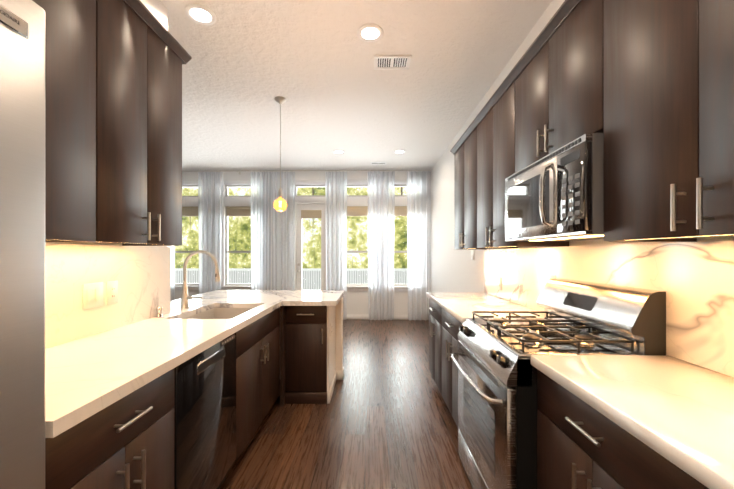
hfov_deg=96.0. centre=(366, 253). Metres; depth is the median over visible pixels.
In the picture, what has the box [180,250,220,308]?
faucet
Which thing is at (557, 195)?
microwave
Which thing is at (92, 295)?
switch plate
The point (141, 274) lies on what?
backsplash
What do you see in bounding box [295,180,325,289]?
patio door
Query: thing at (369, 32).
recessed light
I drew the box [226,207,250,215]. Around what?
window blind
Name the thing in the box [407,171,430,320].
curtain
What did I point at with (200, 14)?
recessed light
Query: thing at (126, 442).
base cabinet
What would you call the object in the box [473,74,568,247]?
upper cabinet
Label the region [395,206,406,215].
window blind
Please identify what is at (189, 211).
window blind
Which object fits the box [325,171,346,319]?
curtain
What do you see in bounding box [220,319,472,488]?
floor
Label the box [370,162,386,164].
ceiling vent
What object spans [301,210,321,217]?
door blind
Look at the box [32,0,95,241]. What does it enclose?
upper cabinet
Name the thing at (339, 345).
wall
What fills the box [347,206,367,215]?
window blind
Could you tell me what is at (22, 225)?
refrigerator
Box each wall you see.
[45,0,167,246]
[175,171,430,314]
[279,297,343,379]
[431,0,733,291]
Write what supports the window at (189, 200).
in the wall at (357, 303)
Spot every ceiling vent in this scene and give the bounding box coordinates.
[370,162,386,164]
[374,55,411,69]
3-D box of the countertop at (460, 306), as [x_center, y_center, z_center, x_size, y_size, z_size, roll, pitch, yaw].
[0.925,0.425,2.774,0.624,0.040,1.375,0,0,1]
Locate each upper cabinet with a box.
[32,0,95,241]
[95,0,191,245]
[450,122,486,249]
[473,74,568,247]
[509,0,603,172]
[604,0,733,241]
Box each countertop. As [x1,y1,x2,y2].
[45,290,344,437]
[426,292,544,323]
[531,355,733,488]
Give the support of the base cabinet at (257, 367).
on the floor
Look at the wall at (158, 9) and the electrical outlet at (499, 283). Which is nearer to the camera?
the wall at (158, 9)
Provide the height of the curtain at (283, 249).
2.927 m
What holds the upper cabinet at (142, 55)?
attached to the wall at (158, 9)
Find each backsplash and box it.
[45,243,169,348]
[484,240,733,376]
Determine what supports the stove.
on the floor
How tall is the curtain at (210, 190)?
2.927 m
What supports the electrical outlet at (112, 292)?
attached to the backsplash at (141, 274)
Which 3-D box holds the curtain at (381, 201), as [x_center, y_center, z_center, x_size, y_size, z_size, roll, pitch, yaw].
[0.279,-0.157,6.510,0.540,2.927,0.103,0,0,1]
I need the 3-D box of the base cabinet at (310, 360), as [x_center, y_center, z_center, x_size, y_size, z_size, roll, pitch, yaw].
[-0.522,0.884,3.170,0.397,0.873,0.594,0,0,1]
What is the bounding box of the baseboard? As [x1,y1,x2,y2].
[347,315,407,319]
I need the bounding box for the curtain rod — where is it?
[182,170,430,174]
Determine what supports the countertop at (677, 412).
on the base cabinet
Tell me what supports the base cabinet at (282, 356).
on the floor
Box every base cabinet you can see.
[45,368,173,488]
[226,307,279,474]
[280,306,285,406]
[285,306,335,403]
[429,298,441,394]
[442,308,462,428]
[537,369,707,488]
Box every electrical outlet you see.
[107,280,117,304]
[498,276,501,289]
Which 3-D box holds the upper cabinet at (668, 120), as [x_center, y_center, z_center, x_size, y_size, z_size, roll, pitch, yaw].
[1.026,-0.569,0.878,0.368,1.048,0.724,0,0,1]
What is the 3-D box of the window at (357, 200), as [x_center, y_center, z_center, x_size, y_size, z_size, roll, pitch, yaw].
[-0.144,-0.356,6.682,0.871,2.235,0.170,0,0,1]
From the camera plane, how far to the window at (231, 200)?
6.68 m
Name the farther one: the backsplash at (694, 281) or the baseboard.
the baseboard
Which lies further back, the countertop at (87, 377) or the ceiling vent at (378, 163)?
the ceiling vent at (378, 163)
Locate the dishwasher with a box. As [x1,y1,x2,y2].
[173,333,235,488]
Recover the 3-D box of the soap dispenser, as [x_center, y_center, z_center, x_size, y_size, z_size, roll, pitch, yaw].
[-1.329,0.372,2.112,0.040,0.065,0.040,0,0,1]
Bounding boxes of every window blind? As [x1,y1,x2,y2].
[182,207,197,215]
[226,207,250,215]
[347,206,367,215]
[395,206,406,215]
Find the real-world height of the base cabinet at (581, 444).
0.873 m
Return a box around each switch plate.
[83,282,102,309]
[471,249,474,259]
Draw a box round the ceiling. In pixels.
[160,0,551,170]
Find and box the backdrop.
[175,187,407,289]
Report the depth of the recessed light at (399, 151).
5.41 m
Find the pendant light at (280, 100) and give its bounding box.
[273,96,286,210]
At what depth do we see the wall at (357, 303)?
6.66 m
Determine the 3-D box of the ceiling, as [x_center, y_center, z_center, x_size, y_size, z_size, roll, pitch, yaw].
[-2.135,-1.730,2.579,6.980,0.100,8.590,0,0,1]
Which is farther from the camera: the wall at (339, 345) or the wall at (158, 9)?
the wall at (339, 345)
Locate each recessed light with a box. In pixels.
[185,4,215,24]
[333,150,344,153]
[357,24,382,41]
[393,150,405,153]
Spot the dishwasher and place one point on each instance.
(204, 407)
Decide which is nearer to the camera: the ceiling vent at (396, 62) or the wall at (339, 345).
the ceiling vent at (396, 62)
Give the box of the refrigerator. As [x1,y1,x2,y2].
[0,0,45,488]
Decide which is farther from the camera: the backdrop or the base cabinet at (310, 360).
the backdrop
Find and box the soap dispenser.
[156,307,162,317]
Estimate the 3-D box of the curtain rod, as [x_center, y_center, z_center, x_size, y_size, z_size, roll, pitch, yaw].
[-1.668,-1.628,6.594,5.836,0.056,0.145,0,0,1]
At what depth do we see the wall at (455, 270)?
4.84 m
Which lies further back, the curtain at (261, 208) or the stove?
the curtain at (261, 208)
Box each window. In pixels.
[175,181,198,290]
[221,181,250,289]
[347,180,367,291]
[394,180,407,291]
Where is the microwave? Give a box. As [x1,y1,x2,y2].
[505,133,603,240]
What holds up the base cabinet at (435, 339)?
on the floor
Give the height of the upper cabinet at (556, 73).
0.622 m
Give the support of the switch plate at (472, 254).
attached to the wall at (455, 270)
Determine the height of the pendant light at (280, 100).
1.226 m
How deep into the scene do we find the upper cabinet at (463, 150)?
3.02 m
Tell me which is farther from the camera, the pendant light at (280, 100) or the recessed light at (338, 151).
the recessed light at (338, 151)
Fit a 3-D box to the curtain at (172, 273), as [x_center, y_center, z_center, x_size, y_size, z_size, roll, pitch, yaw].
[-4.130,-0.157,6.577,0.640,2.927,0.092,0,0,1]
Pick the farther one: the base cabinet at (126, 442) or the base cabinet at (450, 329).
the base cabinet at (450, 329)
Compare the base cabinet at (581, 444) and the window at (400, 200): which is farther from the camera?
the window at (400, 200)
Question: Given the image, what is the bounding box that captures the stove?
[451,278,665,488]
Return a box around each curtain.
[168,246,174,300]
[198,172,222,293]
[250,172,271,289]
[272,172,294,289]
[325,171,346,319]
[367,171,394,319]
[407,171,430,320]
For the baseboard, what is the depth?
6.63 m

